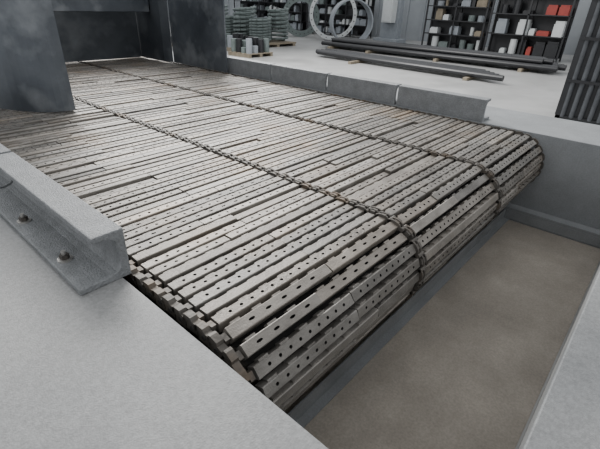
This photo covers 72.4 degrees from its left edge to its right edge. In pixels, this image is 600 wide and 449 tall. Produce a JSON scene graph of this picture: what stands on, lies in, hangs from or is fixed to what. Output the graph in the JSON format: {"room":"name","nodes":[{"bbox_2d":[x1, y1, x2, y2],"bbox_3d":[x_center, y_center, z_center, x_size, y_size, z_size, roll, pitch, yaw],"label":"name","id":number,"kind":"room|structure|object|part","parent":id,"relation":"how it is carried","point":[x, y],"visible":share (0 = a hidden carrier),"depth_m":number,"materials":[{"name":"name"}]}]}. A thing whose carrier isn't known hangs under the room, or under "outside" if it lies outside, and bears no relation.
{"room":"industrial hall","nodes":[
{"label":"industrial hall","id":0,"kind":"room"},
{"bbox_2d":[0,0,227,111],"bbox_3d":[-2.975,-2.829,5.321,4.044,1.634,3.260,25,36,35],"label":"housing","id":1,"kind":"object","parent":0,"point":[37,37],"visible":1,"depth_m":6.10,"materials":[{"name":"grey metal"}]},
{"bbox_3d":[-2.756,-1.845,3.536,1.273,1.634,0.205,7,29,9],"label":"curved plate","id":2,"kind":"part","parent":1,"relation":"part of","materials":[{"name":"grey metal"}]},
{"bbox_3d":[-3.643,-3.333,6.198,0.020,1.634,2.420,25,36,35],"label":"plate","id":3,"kind":"part","parent":1,"relation":"part of","materials":[{"name":"grey metal"}]},
{"bbox_3d":[-2.789,-3.757,7.029,1.735,1.634,0.089,25,36,35],"label":"plate","id":4,"kind":"part","parent":1,"relation":"part of","materials":[{"name":"grey metal"}]},
{"bbox_3d":[-1.581,-3.232,6.149,1.400,1.634,0.020,25,36,35],"label":"plate","id":5,"kind":"part","parent":1,"relation":"part of","materials":[{"name":"grey metal"}]},
{"bbox_2d":[169,21,599,448],"bbox_3d":[-0.204,-5.433,13.972,47.999,0.204,46.000,25,36,35],"label":"floor","id":6,"kind":"structure","parent":0,"point":[470,368],"depth_m":2.63,"materials":[{"name":"grey concrete"}]},
{"bbox_2d":[0,215,327,448],"bbox_3d":[-3.636,0.271,2.235,12.200,0.850,3.150,25,36,35],"label":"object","id":7,"kind":"structure","parent":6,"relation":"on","point":[105,367],"depth_m":1.21,"materials":[{"name":"grey metal"}]},
{"bbox_2d":[0,143,12,188],"bbox_3d":[-2.055,-0.454,2.554,1.000,0.215,0.205,25,36,35],"label":"bracket","id":8,"kind":"object","parent":7,"relation":"on","point":[5,181],"visible":0.28,"depth_m":2.34,"materials":[{"name":"metal"}]},
{"bbox_2d":[0,152,130,295],"bbox_3d":[-1.205,-0.066,1.902,1.220,0.215,0.205,25,36,35],"label":"beam","id":9,"kind":"structure","parent":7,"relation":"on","point":[88,249],"depth_m":1.75,"materials":[{"name":"metal"}]},
{"bbox_2d":[226,33,248,50],"bbox_3d":[-2.770,-7.481,16.696,1.140,0.618,1.200,25,36,35],"label":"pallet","id":10,"kind":"object","parent":6,"relation":"on","point":[234,35],"visible":0.3,"depth_m":16.16,"materials":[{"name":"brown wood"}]},
{"bbox_2d":[228,36,272,57],"bbox_3d":[-1.810,-6.527,15.020,1.140,0.615,1.200,25,36,35],"label":"pallet","id":11,"kind":"object","parent":6,"relation":"on","point":[252,46],"visible":1,"depth_m":14.76,"materials":[{"name":"brown wood"}]},
{"bbox_2d":[225,4,295,46],"bbox_3d":[-2.949,-9.489,19.384,5.450,1.548,2.300,25,36,35],"label":"coil spring","id":12,"kind":"object","parent":6,"relation":"on","point":[243,21],"visible":0.59,"depth_m":18.14,"materials":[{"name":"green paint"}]},
{"bbox_2d":[234,0,307,30],"bbox_3d":[-2.134,-14.676,28.236,6.560,2.200,0.680,25,36,35],"label":"shelving rack","id":13,"kind":"object","parent":6,"relation":"on","point":[297,15],"visible":0.49,"depth_m":27.33,"materials":[{"name":"black metal"}]},
{"bbox_2d":[0,57,544,410],"bbox_3d":[-2.288,-1.442,5.130,8.953,0.564,3.584,25,36,35],"label":"conveyor belt","id":14,"kind":"object","parent":6,"relation":"on","point":[277,225],"visible":0.72,"depth_m":2.51,"materials":[{"name":"metal"}]},
{"bbox_2d":[283,0,318,36],"bbox_3d":[0.049,-11.745,23.128,2.100,2.100,0.280,3,29,2],"label":"ring","id":15,"kind":"object","parent":6,"relation":"on","point":[289,3],"visible":0.7,"depth_m":23.12,"materials":[{"name":"green paint"}]},
{"bbox_2d":[310,0,356,39],"bbox_3d":[1.763,-11.206,21.839,2.500,2.500,0.280,3,29,2],"label":"ring","id":16,"kind":"object","parent":6,"relation":"on","point":[350,27],"visible":0.94,"depth_m":21.95,"materials":[{"name":"white paint"}]},
{"bbox_2d":[306,0,374,37],"bbox_3d":[2.342,-12.635,24.801,4.560,2.200,0.680,25,36,35],"label":"shelving rack","id":17,"kind":"object","parent":6,"relation":"on","point":[343,16],"visible":0.66,"depth_m":24.69,"materials":[{"name":"black metal"}]},
{"bbox_2d":[329,0,372,38],"bbox_3d":[2.486,-9.881,19.987,2.000,2.000,0.900,-1,29,-6],"label":"ring","id":18,"kind":"object","parent":6,"relation":"on","point":[366,33],"visible":0.77,"depth_m":19.80,"materials":[{"name":"grey metal"}]},
{"bbox_2d":[173,57,599,247],"bbox_3d":[0.092,-1.634,5.961,12.200,0.850,0.940,25,36,35],"label":"wall","id":19,"kind":"structure","parent":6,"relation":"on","point":[563,200],"depth_m":3.78,"materials":[{"name":"paint"}]},
{"bbox_2d":[227,56,275,79],"bbox_3d":[-0.711,-2.310,6.033,0.960,0.215,0.205,25,36,35],"label":"bracket","id":20,"kind":"object","parent":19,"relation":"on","point":[242,66],"visible":0.83,"depth_m":5.92,"materials":[{"name":"metal"}]},
{"bbox_2d":[271,64,330,90],"bbox_3d":[0.027,-1.973,5.466,0.960,0.215,0.205,25,36,35],"label":"bracket","id":21,"kind":"object","parent":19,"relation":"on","point":[297,76],"visible":0.88,"depth_m":5.37,"materials":[{"name":"metal"}]},
{"bbox_2d":[327,73,401,104],"bbox_3d":[0.766,-1.636,4.899,0.960,0.215,0.205,25,36,35],"label":"bracket","id":22,"kind":"object","parent":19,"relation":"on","point":[353,86],"visible":0.91,"depth_m":4.80,"materials":[{"name":"metal"}]},
{"bbox_2d":[396,84,490,121],"bbox_3d":[1.504,-1.299,4.332,0.960,0.215,0.205,25,36,35],"label":"bracket","id":23,"kind":"object","parent":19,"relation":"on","point":[464,106],"visible":1,"depth_m":4.23,"materials":[{"name":"metal"}]},
{"bbox_2d":[373,0,405,42],"bbox_3d":[4.780,-12.161,20.137,1.400,6.000,1.000,25,36,35],"label":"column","id":24,"kind":"structure","parent":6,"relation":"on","point":[390,32],"depth_m":21.01,"materials":[{"name":"grey metal"}]},
{"bbox_2d":[381,0,397,22],"bbox_3d":[4.476,-10.661,20.501,0.550,1.000,0.500,25,36,35],"label":"box","id":25,"kind":"object","parent":24,"relation":"attached to","point":[389,11],"visible":1,"depth_m":20.33,"materials":[{"name":"white paint"}]},
{"bbox_2d":[287,208,508,427],"bbox_3d":[0.874,0.498,2.885,0.060,0.106,3.540,25,36,35],"label":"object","id":26,"kind":"object","parent":6,"relation":"on","point":[321,395],"visible":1,"depth_m":2.55,"materials":[{"name":"paint"}]},
{"bbox_2d":[316,48,504,81],"bbox_3d":[3.304,-5.378,13.650,7.170,0.237,1.800,25,36,35],"label":"bundle","id":27,"kind":"object","parent":6,"relation":"on","point":[471,73],"visible":1,"depth_m":12.93,"materials":[{"name":"black metal"}]},
{"bbox_2d":[321,37,566,71],"bbox_3d":[4.923,-6.852,16.240,10.100,0.439,1.800,25,36,35],"label":"bundle","id":28,"kind":"object","parent":6,"relation":"on","point":[523,63],"visible":0.99,"depth_m":15.05,"materials":[{"name":"black metal"}]},
{"bbox_2d":[421,0,495,50],"bbox_3d":[7.015,-9.049,18.348,2.760,2.400,0.680,25,36,35],"label":"shelving rack","id":29,"kind":"object","parent":6,"relation":"on","point":[461,24],"visible":0.88,"depth_m":18.38,"materials":[{"name":"black metal"}]},
{"bbox_2d":[482,0,579,61],"bbox_3d":[9.253,-8.028,16.631,2.960,2.400,0.680,25,36,35],"label":"shelving rack","id":30,"kind":"object","parent":6,"relation":"on","point":[541,28],"visible":0.95,"depth_m":16.52,"materials":[{"name":"black metal"}]},
{"bbox_2d":[518,264,599,448],"bbox_3d":[1.780,0.548,2.086,0.600,0.850,3.664,25,36,35],"label":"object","id":31,"kind":"structure","parent":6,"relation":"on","point":[566,415],"depth_m":1.23,"materials":[{"name":"grey metal"}]},
{"bbox_2d":[555,0,599,124],"bbox_3d":[6.001,-2.611,6.416,2.970,2.500,0.150,25,36,35],"label":"panel","id":32,"kind":"object","parent":6,"relation":"on","point":[579,100],"visible":0.94,"depth_m":7.31,"materials":[{"name":"black paint"}]},
{"bbox_2d":[224,0,591,54],"bbox_3d":[8.621,-12.609,21.208,48.000,6.000,0.360,25,36,35],"label":"wall","id":33,"kind":"structure","parent":0,"point":[414,13],"depth_m":23.33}
]}

